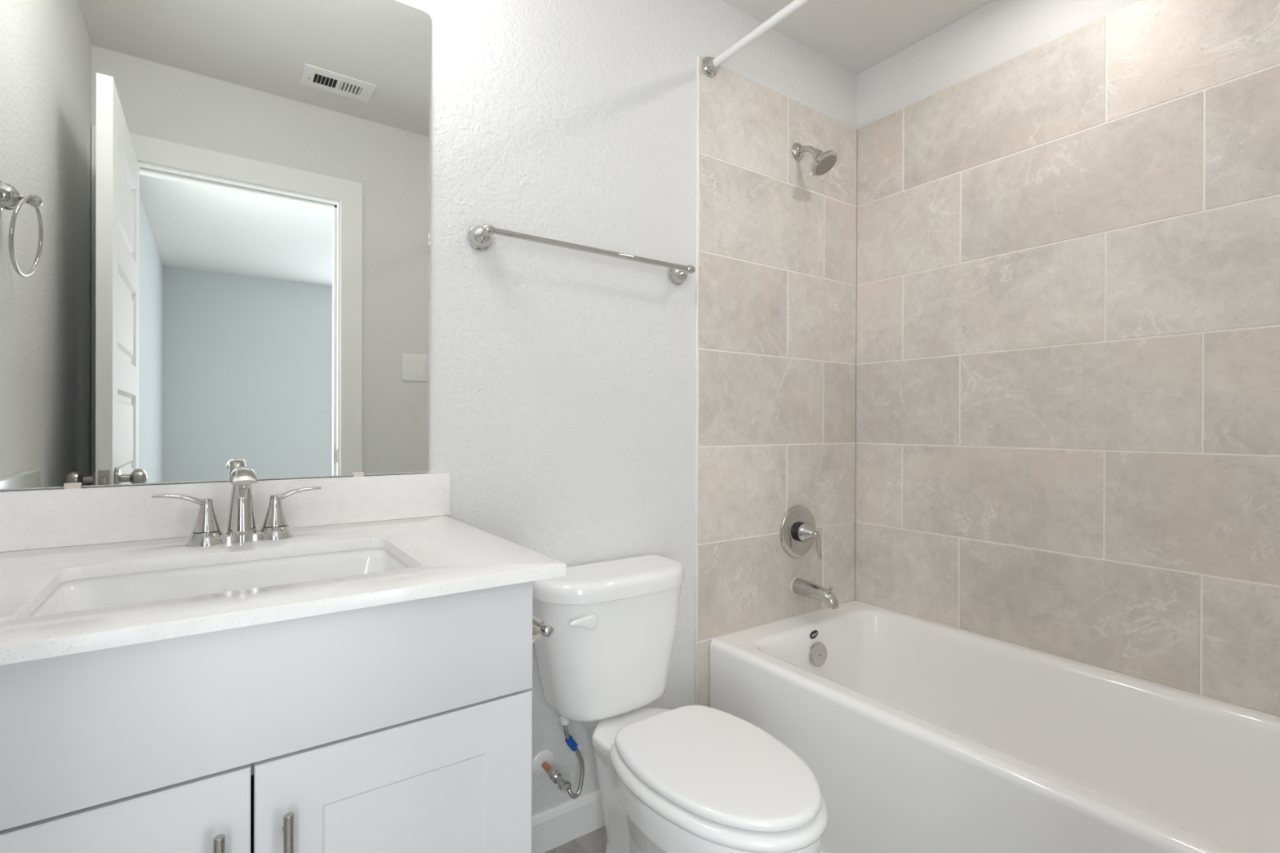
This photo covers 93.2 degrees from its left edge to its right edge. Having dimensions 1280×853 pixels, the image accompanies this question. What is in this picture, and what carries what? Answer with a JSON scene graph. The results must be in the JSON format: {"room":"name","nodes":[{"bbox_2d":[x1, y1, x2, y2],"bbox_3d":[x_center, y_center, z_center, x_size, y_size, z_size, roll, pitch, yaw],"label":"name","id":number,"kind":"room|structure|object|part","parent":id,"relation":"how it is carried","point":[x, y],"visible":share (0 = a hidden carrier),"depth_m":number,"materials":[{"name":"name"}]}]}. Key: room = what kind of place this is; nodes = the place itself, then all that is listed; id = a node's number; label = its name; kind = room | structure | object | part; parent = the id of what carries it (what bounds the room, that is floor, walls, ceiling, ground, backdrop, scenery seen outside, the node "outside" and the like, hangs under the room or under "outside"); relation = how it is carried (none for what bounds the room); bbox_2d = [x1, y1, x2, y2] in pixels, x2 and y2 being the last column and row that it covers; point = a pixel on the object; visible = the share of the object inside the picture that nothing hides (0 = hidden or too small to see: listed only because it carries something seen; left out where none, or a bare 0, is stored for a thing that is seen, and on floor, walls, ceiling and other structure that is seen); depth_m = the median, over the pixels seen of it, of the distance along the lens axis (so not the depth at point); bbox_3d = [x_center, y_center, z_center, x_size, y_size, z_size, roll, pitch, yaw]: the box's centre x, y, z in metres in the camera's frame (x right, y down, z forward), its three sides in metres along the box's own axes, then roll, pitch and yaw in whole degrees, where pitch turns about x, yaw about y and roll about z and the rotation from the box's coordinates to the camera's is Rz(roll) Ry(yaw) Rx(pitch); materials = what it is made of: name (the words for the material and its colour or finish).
{"room":"bathroom","nodes":[
{"label":"bathroom","id":0,"kind":"room"},
{"bbox_2d":[0,0,857,816],"bbox_3d":[-0.175,-0.130,1.720,2.428,2.504,0.120,0,0,-35],"label":"wall","id":1,"kind":"structure","parent":0,"point":[585,407],"depth_m":1.79,"materials":[{"name":"white paint"}]},
{"bbox_2d":[0,0,430,490],"bbox_3d":[-0.807,-0.431,1.202,0.767,1.084,0.011,0,0,-35],"label":"mirror","id":2,"kind":"object","parent":1,"relation":"attached to","point":[215,215],"visible":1,"depth_m":1.18,"materials":[{"name":"clear glass"}]},
{"bbox_2d":[0,472,449,551],"bbox_3d":[-0.794,0.160,1.209,0.825,0.100,0.020,0,0,-35],"label":"backsplash","id":3,"kind":"structure","parent":1,"relation":"attached to","point":[30,519],"depth_m":1.14,"materials":[{"name":"white stone"}]},
{"bbox_2d":[532,714,589,799],"bbox_3d":[-0.204,0.839,1.567,0.094,0.217,0.136,0,0,-44],"label":"water supply line","id":4,"kind":"object","parent":1,"relation":"attached to","point":[543,763],"visible":0.98,"depth_m":1.55,"materials":[{"name":"silver metal"}]},
{"bbox_3d":[-0.187,0.894,1.505,0.032,0.019,0.021,0,0,-35],"label":"valve handle","id":5,"kind":"part","parent":4,"relation":"part of","materials":[{"name":"silver metal"}]},
{"bbox_2d":[531,789,604,852],"bbox_3d":[-0.165,1.073,1.662,0.825,0.100,0.013,0,0,-35],"label":"baseboard","id":6,"kind":"structure","parent":1,"relation":"attached to","point":[553,828],"depth_m":1.63,"materials":[{"name":"white paint"}]},
{"bbox_2d":[466,224,695,284],"bbox_3d":[-0.121,-0.465,1.646,0.686,0.062,0.079,0,0,-35],"label":"towel bar","id":7,"kind":"object","parent":1,"relation":"attached to","point":[479,237],"visible":1,"depth_m":1.55,"materials":[{"name":"silver metal"}]},
{"bbox_3d":[-0.382,-0.466,1.475,0.062,0.062,0.057,0,0,-35],"label":"post","id":8,"kind":"part","parent":7,"relation":"part of","materials":[{"name":"silver metal"}]},
{"bbox_3d":[-0.105,-0.469,1.624,0.598,0.016,0.016,0,0,-35],"label":"rail","id":9,"kind":"part","parent":7,"relation":"part of","materials":[{"name":"silver metal"}]},
{"bbox_3d":[0.128,-0.465,1.834,0.062,0.062,0.057,0,0,-35],"label":"post","id":10,"kind":"part","parent":7,"relation":"part of","materials":[{"name":"silver metal"}]},
{"bbox_2d":[702,0,811,77],"bbox_3d":[0.653,-1.138,1.306,0.062,0.062,1.504,0,0,-35],"label":"shower rod","id":11,"kind":"object","parent":1,"relation":"attached to","point":[710,65],"visible":1,"depth_m":1.76,"materials":[{"name":"white metal"}]},
{"bbox_2d":[780,505,822,559],"bbox_3d":[0.594,0.377,2.134,0.185,0.185,0.093,0,0,-35],"label":"shower valve","id":12,"kind":"object","parent":1,"relation":"attached to","point":[798,533],"visible":1,"depth_m":2.14,"materials":[{"name":"silver metal"}]},
{"bbox_3d":[0.601,0.377,2.124,0.067,0.067,0.058,0,0,-35],"label":"handle","id":13,"kind":"part","parent":12,"relation":"part of","materials":[{"name":"silver metal"}]},
{"bbox_3d":[0.619,0.413,2.108,0.033,0.100,0.020,0,0,0],"label":"lever","id":14,"kind":"part","parent":12,"relation":"part of","materials":[{"name":"silver metal"}]},
{"bbox_2d":[791,142,837,176],"bbox_3d":[0.617,-0.942,2.111,0.098,0.142,0.148,0,0,-35],"label":"showerhead","id":15,"kind":"object","parent":1,"relation":"attached to","point":[824,162],"visible":1,"depth_m":2.09,"materials":[{"name":"silver metal"}]},
{"bbox_3d":[0.592,-0.970,2.126,0.023,0.046,0.067,0,0,-40],"label":"arm","id":16,"kind":"part","parent":15,"relation":"part of","materials":[{"name":"silver metal"}]},
{"bbox_2d":[791,577,839,608],"bbox_3d":[0.613,0.577,2.099,0.063,0.073,0.174,0,0,-35],"label":"tub spout","id":17,"kind":"object","parent":1,"relation":"attached to","point":[799,586],"visible":1,"depth_m":2.08,"materials":[{"name":"silver metal"}]},
{"bbox_2d":[544,826,606,852],"bbox_3d":[0.303,1.166,1.038,2.428,0.080,1.573,0,0,-35],"label":"floor","id":18,"kind":"structure","parent":0,"point":[593,842],"depth_m":1.62,"materials":[{"name":"grey tile"}]},
{"bbox_2d":[0,581,532,852],"bbox_3d":[-0.643,0.676,0.950,0.774,0.893,0.619,0,0,-35],"label":"vanity cabinet","id":19,"kind":"object","parent":18,"relation":"on","point":[406,726],"visible":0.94,"depth_m":0.76,"materials":[{"name":"white paint"}]},
{"bbox_3d":[-0.642,0.711,0.628,0.399,0.594,0.019,0,0,-35],"label":"door","id":20,"kind":"part","parent":19,"relation":"part of","materials":[{"name":"white paint"}]},
{"bbox_3d":[-0.488,0.550,0.702,0.012,0.160,0.036,0,0,-35],"label":"handle","id":21,"kind":"part","parent":19,"relation":"part of","materials":[{"name":"silver metal"}]},
{"bbox_2d":[0,472,566,665],"bbox_3d":[-0.620,0.170,0.962,0.825,0.118,0.624,0,0,-35],"label":"countertop","id":22,"kind":"structure","parent":19,"relation":"on","point":[49,538],"depth_m":1.01,"materials":[{"name":"white stone"}]},
{"bbox_2d":[28,547,411,617],"bbox_3d":[-0.592,0.303,0.909,0.490,0.146,0.330,0,0,-35],"label":"sink","id":23,"kind":"object","parent":22,"relation":"in","point":[94,593],"visible":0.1,"depth_m":1.00,"materials":[{"name":"white ceramic"}]},
{"bbox_2d":[151,466,320,546],"bbox_3d":[-0.715,0.141,1.088,0.259,0.139,0.144,0,0,-35],"label":"faucet","id":24,"kind":"object","parent":22,"relation":"on","point":[242,527],"visible":1,"depth_m":1.10,"materials":[{"name":"silver metal"}]},
{"bbox_3d":[-0.805,0.131,1.063,0.083,0.029,0.026,0,0,-35],"label":"lever","id":25,"kind":"part","parent":24,"relation":"part of","materials":[{"name":"silver metal"}]},
{"bbox_3d":[-0.778,0.158,1.085,0.041,0.058,0.041,0,0,-35],"label":"handle","id":26,"kind":"part","parent":24,"relation":"part of","materials":[{"name":"silver metal"}]},
{"bbox_3d":[-0.711,0.131,1.082,0.045,0.120,0.128,0,0,-35],"label":"spout","id":27,"kind":"part","parent":24,"relation":"part of","materials":[{"name":"silver metal"}]},
{"bbox_3d":[-0.691,0.158,1.146,0.041,0.058,0.041,0,0,-35],"label":"handle","id":28,"kind":"part","parent":24,"relation":"part of","materials":[{"name":"silver metal"}]},
{"bbox_3d":[-0.661,0.132,1.164,0.083,0.029,0.026,0,0,-35],"label":"lever","id":29,"kind":"part","parent":24,"relation":"part of","materials":[{"name":"silver metal"}]},
{"bbox_3d":[-0.432,0.550,0.742,0.012,0.160,0.036,0,0,-35],"label":"handle","id":30,"kind":"part","parent":19,"relation":"part of","materials":[{"name":"silver metal"}]},
{"bbox_3d":[-0.325,0.712,0.851,0.368,0.594,0.019,0,0,-35],"label":"door","id":31,"kind":"part","parent":19,"relation":"part of","materials":[{"name":"white paint"}]},
{"bbox_2d":[532,615,553,644],"bbox_3d":[-0.220,0.347,1.079,0.065,0.062,0.212,0,0,-35],"label":"paper holder","id":32,"kind":"object","parent":19,"relation":"attached to","point":[539,627],"visible":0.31,"depth_m":1.02,"materials":[{"name":"silver metal"}]},
{"bbox_3d":[-0.187,0.347,1.011,0.040,0.062,0.062,0,0,-35],"label":"post","id":33,"kind":"part","parent":32,"relation":"part of","materials":[{"name":"silver metal"}]},
{"bbox_2d":[532,555,827,852],"bbox_3d":[0.085,0.748,1.363,0.435,0.752,0.750,0,0,-35],"label":"toilet","id":34,"kind":"object","parent":18,"relation":"on","point":[687,779],"visible":0.98,"depth_m":1.39,"materials":[{"name":"white ceramic"}]},
{"bbox_3d":[-0.133,0.461,1.421,0.079,0.036,0.027,0,0,-35],"label":"flush lever","id":35,"kind":"part","parent":34,"relation":"part of","materials":[{"name":"white"}]},
{"bbox_3d":[-0.070,0.575,1.584,0.421,0.311,0.194,0,0,-35],"label":"tank","id":36,"kind":"part","parent":34,"relation":"part of","materials":[{"name":"white ceramic"}]},
{"bbox_3d":[-0.068,0.395,1.580,0.435,0.048,0.217,0,0,-35],"label":"tank lid","id":37,"kind":"part","parent":34,"relation":"part of","materials":[{"name":"white ceramic"}]},
{"bbox_3d":[0.091,0.930,1.353,0.332,0.389,0.704,0,0,-35],"label":"bowl","id":38,"kind":"part","parent":34,"relation":"part of","materials":[{"name":"white ceramic"}]},
{"bbox_3d":[0.164,0.692,1.251,0.330,0.022,0.454,0,0,-35],"label":"lid","id":39,"kind":"part","parent":34,"relation":"part of","materials":[{"name":"white plastic"}]},
{"bbox_3d":[0.164,0.721,1.251,0.352,0.026,0.476,0,0,-35],"label":"seat","id":40,"kind":"part","parent":34,"relation":"part of","materials":[{"name":"white plastic"}]},
{"bbox_2d":[709,600,1279,852],"bbox_3d":[0.960,0.905,1.531,0.769,0.444,1.503,0,0,-35],"label":"bathtub","id":41,"kind":"object","parent":18,"relation":"on","point":[916,735],"visible":0.96,"depth_m":1.54,"materials":[{"name":"white ceramic"}]},
{"bbox_3d":[0.606,0.774,2.052,0.080,0.080,0.020,0,0,-35],"label":"overflow plate","id":42,"kind":"part","parent":41,"relation":"part of","materials":[{"name":"silver metal"}]},
{"bbox_2d":[721,0,994,75],"bbox_3d":[0.285,-1.419,1.081,2.640,0.080,1.685,0,0,-35],"label":"ceiling","id":43,"kind":"structure","parent":0,"point":[856,36],"depth_m":2.07,"materials":[{"name":"white paint"}]},
{"bbox_2d":[854,0,1279,717],"bbox_3d":[1.293,-0.125,1.835,0.120,2.504,1.625,0,0,-35],"label":"wall","id":44,"kind":"structure","parent":0,"point":[1068,360],"depth_m":1.75,"materials":[{"name":"beige tile"}]}
]}

